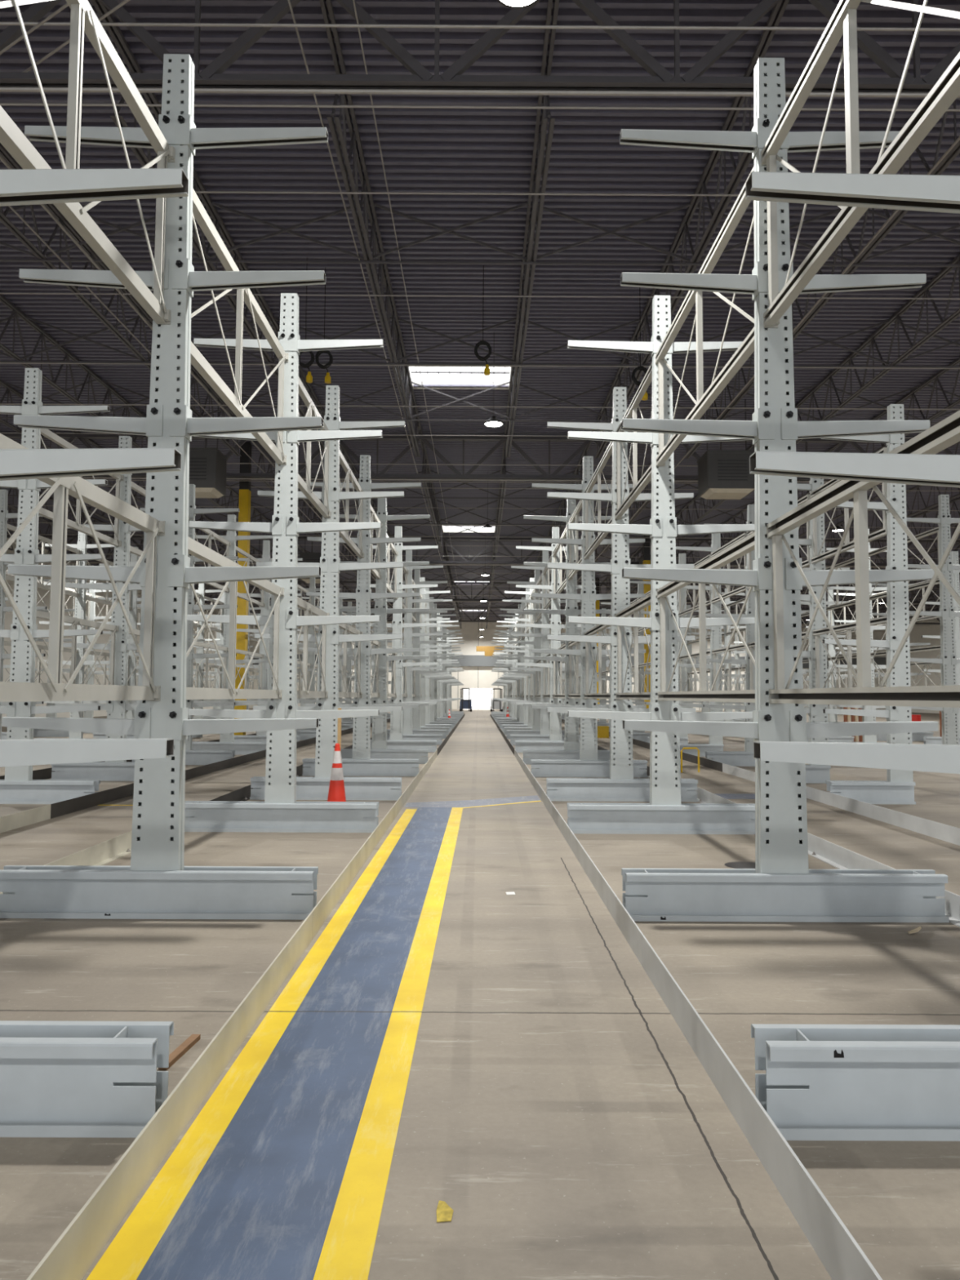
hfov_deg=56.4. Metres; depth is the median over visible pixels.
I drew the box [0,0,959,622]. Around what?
ceiling
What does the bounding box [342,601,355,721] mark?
rack
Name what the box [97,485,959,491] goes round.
conduit
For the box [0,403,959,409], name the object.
conduit
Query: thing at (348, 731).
rail
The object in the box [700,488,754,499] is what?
outlet
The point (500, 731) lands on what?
rail
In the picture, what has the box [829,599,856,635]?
rack bracing
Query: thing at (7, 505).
conduit
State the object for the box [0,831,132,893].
rail
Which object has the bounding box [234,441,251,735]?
steel column
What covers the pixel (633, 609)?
rack bracing
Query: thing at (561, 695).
rack bracing
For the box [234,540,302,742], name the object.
rack
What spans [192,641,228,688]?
rack bracing
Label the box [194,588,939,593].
conduit
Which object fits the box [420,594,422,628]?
rack bracing
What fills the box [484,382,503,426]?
lamp
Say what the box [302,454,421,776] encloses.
rack
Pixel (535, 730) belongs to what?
rack
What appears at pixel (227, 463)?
conduit
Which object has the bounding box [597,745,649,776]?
rail
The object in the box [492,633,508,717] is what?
rack
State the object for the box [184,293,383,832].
rack
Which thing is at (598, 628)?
rack bracing
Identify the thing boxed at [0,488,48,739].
rack
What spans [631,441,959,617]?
roof truss
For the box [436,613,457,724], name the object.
rack
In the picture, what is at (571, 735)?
rack
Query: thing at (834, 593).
rack
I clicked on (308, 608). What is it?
rack bracing
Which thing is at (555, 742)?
rack
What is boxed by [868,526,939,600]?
rack bracing
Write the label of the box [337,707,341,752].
wooden stake
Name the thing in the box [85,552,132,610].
rack bracing
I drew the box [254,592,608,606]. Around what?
girder
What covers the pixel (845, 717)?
tube
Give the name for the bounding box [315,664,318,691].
rack bracing
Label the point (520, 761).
rail
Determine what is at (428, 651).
rack
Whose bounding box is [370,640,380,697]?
rack bracing
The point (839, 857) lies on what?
rail
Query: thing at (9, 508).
roof truss
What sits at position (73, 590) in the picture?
rack bracing
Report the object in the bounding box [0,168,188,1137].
rack
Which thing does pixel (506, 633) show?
rack
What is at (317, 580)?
outlet
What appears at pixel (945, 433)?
rack bracing
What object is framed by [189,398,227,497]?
heater
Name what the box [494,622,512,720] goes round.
rack
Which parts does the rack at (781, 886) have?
arm, arm, arm, arm, arm, arm, arm, arm, arm, arm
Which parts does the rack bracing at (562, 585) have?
post, post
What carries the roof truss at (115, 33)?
attached to the ceiling
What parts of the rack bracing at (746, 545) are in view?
post, post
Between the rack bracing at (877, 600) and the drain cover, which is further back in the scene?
the rack bracing at (877, 600)
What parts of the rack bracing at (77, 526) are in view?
post, post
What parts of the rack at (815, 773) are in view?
arm, arm, arm, arm, arm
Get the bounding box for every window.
[408,364,513,389]
[441,524,495,532]
[453,581,489,582]
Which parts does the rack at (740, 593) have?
arm, arm, arm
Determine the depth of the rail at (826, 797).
12.95 m
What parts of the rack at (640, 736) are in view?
arm, arm, arm, arm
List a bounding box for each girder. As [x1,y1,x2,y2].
[0,315,959,368]
[0,379,959,423]
[0,469,874,500]
[7,534,959,565]
[46,497,806,526]
[88,516,739,542]
[194,564,639,581]
[194,581,939,603]
[207,573,637,589]
[210,549,731,569]
[249,605,940,624]
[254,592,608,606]
[346,602,605,614]
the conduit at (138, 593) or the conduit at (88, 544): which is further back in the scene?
the conduit at (138, 593)
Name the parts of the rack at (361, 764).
arm, arm, arm, arm, arm, arm, arm, arm, arm, arm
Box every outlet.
[195,487,223,497]
[301,578,320,583]
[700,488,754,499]
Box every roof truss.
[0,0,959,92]
[0,142,404,617]
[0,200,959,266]
[0,293,374,615]
[0,382,355,626]
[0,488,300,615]
[1,432,959,480]
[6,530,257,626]
[7,506,260,613]
[41,488,303,613]
[90,0,413,591]
[319,0,462,628]
[485,0,559,628]
[511,0,789,618]
[540,99,959,624]
[561,253,959,629]
[599,356,959,617]
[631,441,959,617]
[686,484,959,607]
[696,497,959,615]
[706,524,959,617]
[722,542,955,626]
[744,555,959,626]
[801,577,959,621]
[801,583,939,627]
[834,593,939,625]
[846,600,939,619]
[873,606,939,626]
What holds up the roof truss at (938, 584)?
attached to the ceiling
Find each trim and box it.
[248,654,886,668]
[477,670,840,711]
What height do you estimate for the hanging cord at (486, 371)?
2.160 m
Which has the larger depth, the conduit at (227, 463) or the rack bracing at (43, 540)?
the conduit at (227, 463)
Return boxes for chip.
[907,926,921,933]
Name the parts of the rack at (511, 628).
arm, arm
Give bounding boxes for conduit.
[0,3,68,54]
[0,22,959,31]
[0,102,959,111]
[0,155,413,622]
[0,292,959,299]
[0,362,959,368]
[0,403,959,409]
[0,432,912,438]
[6,533,959,539]
[6,553,959,559]
[7,505,959,511]
[7,522,956,528]
[8,205,392,606]
[22,0,130,72]
[48,562,842,567]
[66,561,885,567]
[82,476,881,483]
[88,543,936,548]
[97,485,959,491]
[106,479,911,484]
[137,593,928,598]
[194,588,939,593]
[194,600,511,602]
[195,191,738,196]
[197,584,740,587]
[204,600,919,604]
[207,613,881,617]
[226,462,697,466]
[249,610,744,613]
[252,603,917,607]
[287,0,459,626]
[297,579,915,583]
[340,572,959,576]
[352,0,466,626]
[386,617,854,620]
[386,621,883,624]
[387,608,876,611]
[444,622,929,626]
[450,622,940,625]
[540,135,959,623]
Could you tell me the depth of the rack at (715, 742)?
22.38 m
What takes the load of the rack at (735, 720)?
on the floor at (569, 1127)
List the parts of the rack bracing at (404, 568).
post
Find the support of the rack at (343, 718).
on the floor at (569, 1127)
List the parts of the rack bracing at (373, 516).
post, post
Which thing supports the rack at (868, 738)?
on the floor at (569, 1127)
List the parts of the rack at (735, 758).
arm, arm, arm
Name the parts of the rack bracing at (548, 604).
post, post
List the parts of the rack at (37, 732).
arm, arm, arm, arm, arm, arm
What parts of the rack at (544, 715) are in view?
arm, arm, arm, arm, arm, arm, arm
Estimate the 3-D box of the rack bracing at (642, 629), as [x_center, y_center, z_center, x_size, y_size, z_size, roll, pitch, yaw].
[5.832,-1.007,31.168,0.096,1.260,3.631,0,-4,0]
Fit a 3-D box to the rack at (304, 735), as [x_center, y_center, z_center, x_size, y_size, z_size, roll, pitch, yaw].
[-6.254,0.302,29.583,2.120,5.970,0.215,0,-4,0]
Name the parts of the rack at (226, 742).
arm, arm, arm, arm, arm, arm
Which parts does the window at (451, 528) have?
pane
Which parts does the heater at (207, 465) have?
louvre panel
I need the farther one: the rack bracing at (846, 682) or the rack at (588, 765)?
the rack bracing at (846, 682)
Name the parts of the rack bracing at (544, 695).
post, post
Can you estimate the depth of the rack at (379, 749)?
19.58 m
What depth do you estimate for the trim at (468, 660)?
97.57 m
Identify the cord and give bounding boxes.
[298,257,314,382]
[315,267,333,383]
[474,265,491,375]
[631,287,647,400]
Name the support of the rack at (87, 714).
on the floor at (569, 1127)
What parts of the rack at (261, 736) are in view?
arm, arm, arm, arm, arm, arm, arm, arm, arm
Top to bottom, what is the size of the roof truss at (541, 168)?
1.056 m
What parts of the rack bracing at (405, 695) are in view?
post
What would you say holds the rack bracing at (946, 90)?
attached to the rack at (891, 1082)
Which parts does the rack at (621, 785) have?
arm, arm, arm, arm, arm, arm, arm, arm, arm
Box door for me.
[463,688,493,709]
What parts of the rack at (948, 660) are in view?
arm, arm, arm, arm, arm, arm, arm, arm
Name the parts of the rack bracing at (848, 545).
post, post, post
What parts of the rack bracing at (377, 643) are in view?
post, post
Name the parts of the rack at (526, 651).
arm, arm, arm, arm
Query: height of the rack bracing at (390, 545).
1.260 m
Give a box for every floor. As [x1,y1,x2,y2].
[0,708,959,1279]
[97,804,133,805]
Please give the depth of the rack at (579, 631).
53.08 m
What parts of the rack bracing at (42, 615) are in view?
post, post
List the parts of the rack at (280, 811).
arm, arm, arm, arm, arm, arm, arm, arm, arm, arm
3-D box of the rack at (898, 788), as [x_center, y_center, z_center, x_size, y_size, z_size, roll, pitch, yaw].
[5.465,-0.548,12.727,1.211,5.680,0.217,0,-4,0]
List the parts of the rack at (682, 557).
arm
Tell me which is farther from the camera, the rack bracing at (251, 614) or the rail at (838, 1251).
the rack bracing at (251, 614)
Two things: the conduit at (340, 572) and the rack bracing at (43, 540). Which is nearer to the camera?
the rack bracing at (43, 540)
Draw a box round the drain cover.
[724,862,755,868]
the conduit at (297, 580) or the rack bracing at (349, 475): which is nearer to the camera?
the rack bracing at (349, 475)
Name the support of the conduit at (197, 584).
attached to the wall at (102, 638)
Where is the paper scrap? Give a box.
[506,891,515,894]
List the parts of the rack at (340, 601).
arm, arm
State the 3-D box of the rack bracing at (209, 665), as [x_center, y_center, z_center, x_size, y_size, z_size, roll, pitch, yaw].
[-10.659,1.590,35.405,0.096,1.220,2.881,0,-4,0]
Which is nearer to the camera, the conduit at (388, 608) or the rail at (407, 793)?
the rail at (407, 793)
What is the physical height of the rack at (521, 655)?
5.970 m
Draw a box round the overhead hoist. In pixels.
[475,629,507,656]
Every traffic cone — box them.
[327,742,346,801]
[506,706,509,716]
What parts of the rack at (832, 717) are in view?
arm, arm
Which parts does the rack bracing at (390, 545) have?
post, post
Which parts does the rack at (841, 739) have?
arm, arm, arm, arm, arm, arm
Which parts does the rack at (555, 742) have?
arm, arm, arm, arm, arm, arm, arm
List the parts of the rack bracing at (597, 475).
post, post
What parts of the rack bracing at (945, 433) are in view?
post, post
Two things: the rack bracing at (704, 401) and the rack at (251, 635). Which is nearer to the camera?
the rack bracing at (704, 401)
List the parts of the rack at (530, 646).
arm, arm, arm, arm, arm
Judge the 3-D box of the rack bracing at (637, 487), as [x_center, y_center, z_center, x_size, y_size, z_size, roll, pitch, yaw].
[1.999,-2.454,11.522,0.096,1.260,2.871,0,-4,0]
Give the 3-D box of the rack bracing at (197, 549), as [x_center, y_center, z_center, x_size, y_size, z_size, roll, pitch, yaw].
[-2.197,-0.081,7.989,0.096,1.220,3.631,0,-4,0]
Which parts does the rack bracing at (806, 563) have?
post, post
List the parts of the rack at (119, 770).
arm, arm, arm, arm, arm, arm, arm, arm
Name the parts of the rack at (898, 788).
arm, arm, arm, arm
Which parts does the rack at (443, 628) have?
arm, arm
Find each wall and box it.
[1,537,250,721]
[248,619,886,711]
[909,615,941,713]
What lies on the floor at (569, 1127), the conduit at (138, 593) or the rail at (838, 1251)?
the rail at (838, 1251)
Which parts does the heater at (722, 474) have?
louvre panel, hanger rod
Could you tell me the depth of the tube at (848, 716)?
30.11 m
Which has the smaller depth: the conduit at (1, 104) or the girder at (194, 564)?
the conduit at (1, 104)
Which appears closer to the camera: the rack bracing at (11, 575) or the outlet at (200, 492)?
the outlet at (200, 492)
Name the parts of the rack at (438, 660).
arm, arm, arm, arm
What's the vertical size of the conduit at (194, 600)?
0.028 m
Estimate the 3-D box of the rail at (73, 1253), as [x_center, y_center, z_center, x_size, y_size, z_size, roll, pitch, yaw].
[-1.042,1.563,2.854,0.078,0.170,5.096,0,-4,0]
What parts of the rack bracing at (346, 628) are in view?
post, post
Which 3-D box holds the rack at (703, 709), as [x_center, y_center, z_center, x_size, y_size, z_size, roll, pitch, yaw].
[10.222,1.081,40.741,2.120,5.970,0.215,0,-4,0]
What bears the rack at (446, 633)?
on the floor at (569, 1127)
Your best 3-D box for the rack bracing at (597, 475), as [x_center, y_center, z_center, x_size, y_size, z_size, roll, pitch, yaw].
[1.992,-2.243,14.896,0.096,1.260,3.651,0,-4,0]
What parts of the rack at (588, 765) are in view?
arm, arm, arm, arm, arm, arm, arm, arm, arm, arm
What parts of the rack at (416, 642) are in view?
arm, arm, arm, arm, arm, arm, arm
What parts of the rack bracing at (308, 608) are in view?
post, post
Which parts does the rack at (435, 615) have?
arm, arm, arm, arm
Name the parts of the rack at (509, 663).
arm, arm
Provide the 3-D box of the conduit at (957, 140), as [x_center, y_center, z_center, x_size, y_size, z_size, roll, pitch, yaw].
[6.056,-4.732,38.082,0.036,0.036,119.400,0,-4,0]
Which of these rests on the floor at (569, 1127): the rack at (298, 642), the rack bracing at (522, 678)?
the rack at (298, 642)
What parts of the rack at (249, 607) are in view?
arm, arm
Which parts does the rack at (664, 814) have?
arm, arm, arm, arm, arm, arm, arm, arm, arm, arm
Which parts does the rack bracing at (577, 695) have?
post, post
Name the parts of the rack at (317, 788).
arm, arm, arm, arm, arm, arm, arm, arm, arm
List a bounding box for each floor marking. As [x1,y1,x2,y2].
[86,795,540,1279]
[462,800,541,808]
[714,793,807,799]
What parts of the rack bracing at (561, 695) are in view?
post, post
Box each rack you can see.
[0,53,328,919]
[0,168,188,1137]
[0,368,110,804]
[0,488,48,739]
[1,564,13,739]
[33,531,114,739]
[33,578,87,737]
[49,435,142,781]
[62,580,111,733]
[92,546,141,738]
[96,622,140,675]
[132,484,239,764]
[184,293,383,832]
[191,514,273,755]
[192,609,205,737]
[192,639,219,719]
[193,582,222,733]
[203,622,220,716]
[204,591,248,719]
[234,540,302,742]
[246,601,261,710]
[249,385,404,799]
[249,610,261,679]
[256,576,320,740]
[296,577,341,730]
[297,596,351,730]
[297,626,318,706]
[297,642,306,698]
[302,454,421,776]
[315,599,355,728]
[338,497,430,764]
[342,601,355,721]
[342,658,373,723]
[370,526,438,751]
[370,622,392,719]
[371,550,443,744]
[386,568,447,738]
[402,577,449,734]
[402,587,452,732]
[412,596,454,728]
[433,603,456,726]
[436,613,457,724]
[440,616,459,722]
[442,622,460,720]
[444,626,461,718]
[446,629,462,717]
[448,632,462,715]
[449,636,463,715]
[491,639,505,715]
[492,633,506,715]
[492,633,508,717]
[493,627,510,719]
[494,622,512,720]
[495,617,515,721]
[496,613,518,724]
[497,604,521,726]
[499,597,525,728]
[502,588,529,732]
[503,577,551,735]
[506,569,565,738]
[510,550,580,745]
[515,527,595,752]
[522,498,611,764]
[530,456,647,777]
[546,386,697,801]
[560,629,580,719]
[560,643,564,714]
[567,295,755,834]
[595,601,611,725]
[596,608,606,723]
[600,602,611,732]
[619,57,949,922]
[630,581,650,742]
[631,583,644,733]
[644,553,688,743]
[675,533,724,756]
[686,598,724,711]
[686,604,710,707]
[702,588,746,721]
[703,504,755,766]
[707,631,734,684]
[720,591,746,704]
[721,624,745,721]
[733,641,745,721]
[745,171,959,1141]
[796,477,831,783]
[800,567,854,742]
[800,610,808,680]
[804,589,856,721]
[821,404,915,804]
[825,528,887,743]
[833,592,885,737]
[871,583,933,741]
[906,494,959,744]
[921,551,959,744]
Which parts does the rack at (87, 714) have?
arm, arm, arm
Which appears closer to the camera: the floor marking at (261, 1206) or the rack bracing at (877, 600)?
the floor marking at (261, 1206)
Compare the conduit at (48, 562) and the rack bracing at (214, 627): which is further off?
the rack bracing at (214, 627)
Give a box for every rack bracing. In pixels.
[0,0,175,324]
[0,433,164,702]
[4,571,50,613]
[4,640,78,682]
[4,658,48,683]
[5,524,81,597]
[35,610,119,684]
[39,428,123,546]
[62,660,88,684]
[64,587,92,620]
[84,650,131,685]
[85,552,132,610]
[93,664,109,684]
[95,595,111,622]
[127,629,140,680]
[129,481,189,556]
[136,669,138,685]
[137,607,141,630]
[186,537,284,699]
[191,188,288,464]
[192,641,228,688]
[192,662,199,687]
[193,592,201,626]
[195,520,231,591]
[204,595,223,632]
[204,625,217,644]
[204,664,222,688]
[235,546,265,606]
[235,648,264,689]
[248,612,258,641]
[248,669,258,688]
[297,377,330,518]
[297,584,311,626]
[297,596,328,697]
[297,631,303,653]
[297,661,311,690]
[315,596,319,630]
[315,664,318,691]
[338,623,363,697]
[339,449,364,558]
[342,669,348,692]
[370,505,382,578]
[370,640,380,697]
[386,534,398,599]
[386,645,397,697]
[402,566,408,608]
[402,654,408,697]
[412,579,417,622]
[412,659,416,697]
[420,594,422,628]
[429,609,431,639]
[515,621,518,645]
[515,680,517,697]
[518,614,520,644]
[521,605,525,639]
[521,670,524,697]
[525,597,529,633]
[525,666,528,697]
[529,588,534,628]
[529,666,533,697]
[534,573,542,622]
[534,660,541,697]
[542,555,551,608]
[542,653,550,697]
[552,526,566,599]
[552,644,565,697]
[568,499,582,580]
[568,641,580,698]
[583,441,612,559]
[584,624,610,699]
[601,615,610,647]
[601,670,609,693]
[614,362,652,519]
[615,593,650,700]
[630,599,636,635]
[636,591,650,632]
[638,662,650,692]
[655,165,754,466]
[657,531,755,702]
[678,554,711,616]
[678,650,710,691]
[687,614,698,644]
[688,671,699,691]
[706,605,724,639]
[711,532,746,603]
[711,644,745,690]
[725,597,746,635]
[726,666,745,690]
[735,627,745,651]
[746,493,809,589]
[747,631,808,689]
[760,0,959,328]
[766,409,959,707]
[800,587,809,617]
[800,606,827,640]
[802,659,808,686]
[809,447,887,563]
[812,615,886,688]
[825,557,855,611]
[826,654,857,688]
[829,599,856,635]
[831,667,857,688]
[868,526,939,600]
[871,591,886,626]
[871,644,940,687]
[874,668,884,685]
[908,577,939,622]
[910,662,941,685]
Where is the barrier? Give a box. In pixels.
[597,725,608,737]
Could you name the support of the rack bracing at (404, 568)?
attached to the rack at (396, 741)
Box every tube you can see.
[843,706,847,721]
[847,707,850,721]
[850,707,854,742]
[854,707,858,742]
[857,707,862,742]
[939,711,942,737]
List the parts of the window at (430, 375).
pane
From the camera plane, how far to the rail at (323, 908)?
6.92 m
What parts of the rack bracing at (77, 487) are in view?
post, post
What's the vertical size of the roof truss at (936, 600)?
1.056 m
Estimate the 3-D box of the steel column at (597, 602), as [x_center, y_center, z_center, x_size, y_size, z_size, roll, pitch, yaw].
[8.186,0.529,62.606,0.440,9.780,0.440,0,-4,0]
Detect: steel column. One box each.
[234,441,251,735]
[595,577,599,703]
[642,534,650,708]
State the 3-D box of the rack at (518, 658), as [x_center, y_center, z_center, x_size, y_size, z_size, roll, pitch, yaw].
[1.961,1.226,43.720,2.120,5.970,0.215,0,-4,0]
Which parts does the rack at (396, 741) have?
arm, arm, arm, arm, arm, arm, arm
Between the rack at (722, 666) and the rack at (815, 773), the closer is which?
the rack at (815, 773)
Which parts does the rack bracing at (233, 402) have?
post, post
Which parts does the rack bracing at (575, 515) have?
post, post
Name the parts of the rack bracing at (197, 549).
post, post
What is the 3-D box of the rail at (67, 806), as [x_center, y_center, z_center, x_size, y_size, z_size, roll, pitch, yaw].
[-5.120,2.378,16.221,0.078,0.170,11.296,0,-4,0]
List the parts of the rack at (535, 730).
arm, arm, arm, arm, arm, arm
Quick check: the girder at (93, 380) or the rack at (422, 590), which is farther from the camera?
the rack at (422, 590)
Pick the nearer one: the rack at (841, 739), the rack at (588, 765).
the rack at (588, 765)
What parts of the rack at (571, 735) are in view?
arm, arm, arm, arm, arm, arm, arm, arm, arm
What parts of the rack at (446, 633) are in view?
arm, arm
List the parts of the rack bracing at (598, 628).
post, post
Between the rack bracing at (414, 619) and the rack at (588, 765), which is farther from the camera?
the rack bracing at (414, 619)
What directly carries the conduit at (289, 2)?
attached to the roof bridging
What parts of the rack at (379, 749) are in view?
arm, arm, arm, arm, arm, arm, arm, arm, arm, arm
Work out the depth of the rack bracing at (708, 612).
39.68 m
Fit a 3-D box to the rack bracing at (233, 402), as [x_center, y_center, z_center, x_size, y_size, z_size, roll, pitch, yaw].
[-2.184,-2.686,8.151,0.096,1.260,3.631,0,-4,0]
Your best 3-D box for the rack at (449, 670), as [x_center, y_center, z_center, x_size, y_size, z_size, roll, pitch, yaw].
[-2.272,2.468,63.923,2.120,5.970,0.215,0,-4,0]
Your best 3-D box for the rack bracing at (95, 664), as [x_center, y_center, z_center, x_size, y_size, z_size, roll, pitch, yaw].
[-14.809,1.569,35.398,0.096,1.220,2.881,0,-4,0]
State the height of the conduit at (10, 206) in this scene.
0.028 m
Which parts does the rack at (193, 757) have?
arm, arm, arm, arm, arm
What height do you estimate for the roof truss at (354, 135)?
1.056 m
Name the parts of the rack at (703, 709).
arm, arm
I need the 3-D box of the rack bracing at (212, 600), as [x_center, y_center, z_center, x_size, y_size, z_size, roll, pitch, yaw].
[-10.646,-1.014,35.568,0.096,1.260,2.881,0,-4,0]
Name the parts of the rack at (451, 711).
arm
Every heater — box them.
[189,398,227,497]
[298,546,321,583]
[638,554,650,581]
[697,399,754,499]
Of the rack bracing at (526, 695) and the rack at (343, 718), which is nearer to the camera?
the rack bracing at (526, 695)
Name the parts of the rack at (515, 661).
arm, arm, arm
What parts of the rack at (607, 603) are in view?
arm, arm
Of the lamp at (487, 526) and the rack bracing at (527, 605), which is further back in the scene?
the rack bracing at (527, 605)
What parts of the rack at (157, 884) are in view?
arm, arm, arm, arm, arm, arm, arm, arm, arm, arm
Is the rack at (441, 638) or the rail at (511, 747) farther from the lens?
the rack at (441, 638)
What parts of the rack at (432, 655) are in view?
arm, arm, arm, arm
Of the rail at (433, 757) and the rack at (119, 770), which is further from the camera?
the rail at (433, 757)
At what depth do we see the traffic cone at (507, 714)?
51.79 m
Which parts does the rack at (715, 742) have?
arm, arm, arm, arm, arm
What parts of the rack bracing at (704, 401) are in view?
post, post, post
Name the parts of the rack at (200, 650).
arm, arm, arm, arm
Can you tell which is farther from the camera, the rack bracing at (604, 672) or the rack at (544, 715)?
the rack bracing at (604, 672)
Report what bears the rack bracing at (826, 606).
attached to the rack at (832, 717)
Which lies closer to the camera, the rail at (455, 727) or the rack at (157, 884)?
the rack at (157, 884)
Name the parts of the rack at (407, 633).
arm, arm, arm, arm, arm, arm, arm, arm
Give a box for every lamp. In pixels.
[480,568,487,601]
[480,572,488,575]
[481,471,493,529]
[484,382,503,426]
[497,0,538,8]
[831,522,844,531]
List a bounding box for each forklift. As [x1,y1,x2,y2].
[459,688,471,711]
[490,688,502,711]
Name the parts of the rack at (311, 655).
arm, arm, arm, arm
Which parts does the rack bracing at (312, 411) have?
post, post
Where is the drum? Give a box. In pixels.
[911,715,920,721]
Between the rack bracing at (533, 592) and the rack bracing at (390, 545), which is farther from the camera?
the rack bracing at (533, 592)
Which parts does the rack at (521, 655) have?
arm, arm, arm, arm, arm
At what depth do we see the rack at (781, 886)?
6.08 m
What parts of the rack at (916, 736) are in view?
arm, arm, arm, arm, arm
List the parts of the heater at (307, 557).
louvre panel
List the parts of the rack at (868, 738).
arm, arm, arm, arm, arm, arm, arm, arm, arm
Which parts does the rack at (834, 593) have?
arm, arm, arm, arm, arm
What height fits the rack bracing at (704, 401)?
1.260 m
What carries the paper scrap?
on the floor at (569, 1127)
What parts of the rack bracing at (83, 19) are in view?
post, post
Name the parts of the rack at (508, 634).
arm, arm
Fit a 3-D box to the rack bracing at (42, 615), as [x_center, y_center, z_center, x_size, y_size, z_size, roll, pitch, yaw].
[-6.264,0.264,13.830,0.096,1.220,3.131,0,-4,0]
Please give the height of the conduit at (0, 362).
0.024 m
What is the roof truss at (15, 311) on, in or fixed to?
attached to the ceiling
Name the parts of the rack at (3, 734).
arm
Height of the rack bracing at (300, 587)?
1.260 m
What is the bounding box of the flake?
[436,1200,453,1222]
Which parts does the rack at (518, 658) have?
arm, arm, arm, arm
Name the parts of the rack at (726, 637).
arm, arm, arm, arm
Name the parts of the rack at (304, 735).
arm, arm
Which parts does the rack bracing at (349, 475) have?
post, post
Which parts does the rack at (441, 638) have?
arm, arm, arm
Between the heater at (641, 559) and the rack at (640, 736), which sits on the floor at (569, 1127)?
the rack at (640, 736)
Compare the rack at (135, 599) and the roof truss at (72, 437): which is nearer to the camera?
the rack at (135, 599)
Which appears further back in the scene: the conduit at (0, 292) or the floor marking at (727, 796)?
the conduit at (0, 292)
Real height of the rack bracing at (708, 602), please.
1.260 m
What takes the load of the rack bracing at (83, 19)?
attached to the rack at (98, 1079)
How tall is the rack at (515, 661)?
5.970 m
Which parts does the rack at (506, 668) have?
arm, arm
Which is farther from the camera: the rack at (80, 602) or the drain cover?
the rack at (80, 602)
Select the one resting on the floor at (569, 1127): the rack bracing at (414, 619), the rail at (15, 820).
the rail at (15, 820)
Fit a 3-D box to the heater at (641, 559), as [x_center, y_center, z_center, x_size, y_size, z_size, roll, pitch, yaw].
[8.841,-4.142,44.965,1.540,2.710,1.240,0,-4,0]
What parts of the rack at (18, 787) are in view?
arm, arm, arm, arm, arm, arm, arm, arm, arm, arm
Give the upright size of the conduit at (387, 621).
0.052 m
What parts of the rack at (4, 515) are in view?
arm, arm, arm, arm, arm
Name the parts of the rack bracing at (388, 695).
post, post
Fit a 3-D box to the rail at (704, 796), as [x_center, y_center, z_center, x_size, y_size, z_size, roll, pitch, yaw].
[3.115,2.252,13.540,0.078,0.170,6.096,0,-4,0]
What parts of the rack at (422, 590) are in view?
arm, arm, arm, arm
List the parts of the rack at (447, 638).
arm, arm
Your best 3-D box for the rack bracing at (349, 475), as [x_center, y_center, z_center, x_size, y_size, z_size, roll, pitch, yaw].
[-2.198,-2.265,14.888,0.096,1.260,3.651,0,-4,0]
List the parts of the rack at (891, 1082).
spacer plate, arm, arm, arm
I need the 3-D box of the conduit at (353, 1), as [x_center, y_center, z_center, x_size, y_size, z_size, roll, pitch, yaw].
[-1.422,-5.119,38.091,0.020,0.020,119.400,0,-4,0]
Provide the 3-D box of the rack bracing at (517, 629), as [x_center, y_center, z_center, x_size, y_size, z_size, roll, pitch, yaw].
[1.927,-0.319,45.696,0.096,1.260,3.631,0,-4,0]
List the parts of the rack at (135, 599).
arm, arm, arm, arm, arm, arm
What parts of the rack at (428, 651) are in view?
arm, arm, arm, arm, arm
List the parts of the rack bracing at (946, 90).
post, post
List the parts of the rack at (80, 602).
arm, arm, arm, arm, arm, arm, arm, arm, arm, arm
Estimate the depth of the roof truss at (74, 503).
36.86 m
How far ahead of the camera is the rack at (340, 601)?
39.88 m
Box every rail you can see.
[0,759,132,779]
[0,804,50,833]
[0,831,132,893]
[26,911,312,1279]
[50,749,266,818]
[205,733,257,742]
[209,764,311,800]
[296,729,344,747]
[311,797,399,939]
[344,723,372,733]
[400,762,426,810]
[426,749,437,770]
[436,730,451,755]
[451,721,458,734]
[495,721,502,734]
[502,731,514,755]
[514,748,525,772]
[524,764,551,815]
[551,802,643,966]
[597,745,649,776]
[632,738,722,771]
[642,934,882,1279]
[647,776,735,803]
[680,746,699,773]
[722,763,841,808]
[807,832,959,927]
[841,795,959,845]
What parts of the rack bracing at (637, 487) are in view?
post, post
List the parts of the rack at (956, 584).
arm, arm, arm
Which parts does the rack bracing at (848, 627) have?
post, post, post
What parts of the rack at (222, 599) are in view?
arm, arm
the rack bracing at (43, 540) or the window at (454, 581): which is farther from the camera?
the window at (454, 581)
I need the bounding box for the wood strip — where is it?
[158,1034,200,1070]
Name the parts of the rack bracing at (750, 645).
post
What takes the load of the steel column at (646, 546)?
on the floor at (569, 1127)
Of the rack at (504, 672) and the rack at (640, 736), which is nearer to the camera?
the rack at (640, 736)
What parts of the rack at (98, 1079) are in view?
arm, arm, arm, spacer plate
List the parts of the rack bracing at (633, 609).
post, post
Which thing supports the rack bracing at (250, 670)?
attached to the rack at (249, 607)
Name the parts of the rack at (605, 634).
arm, arm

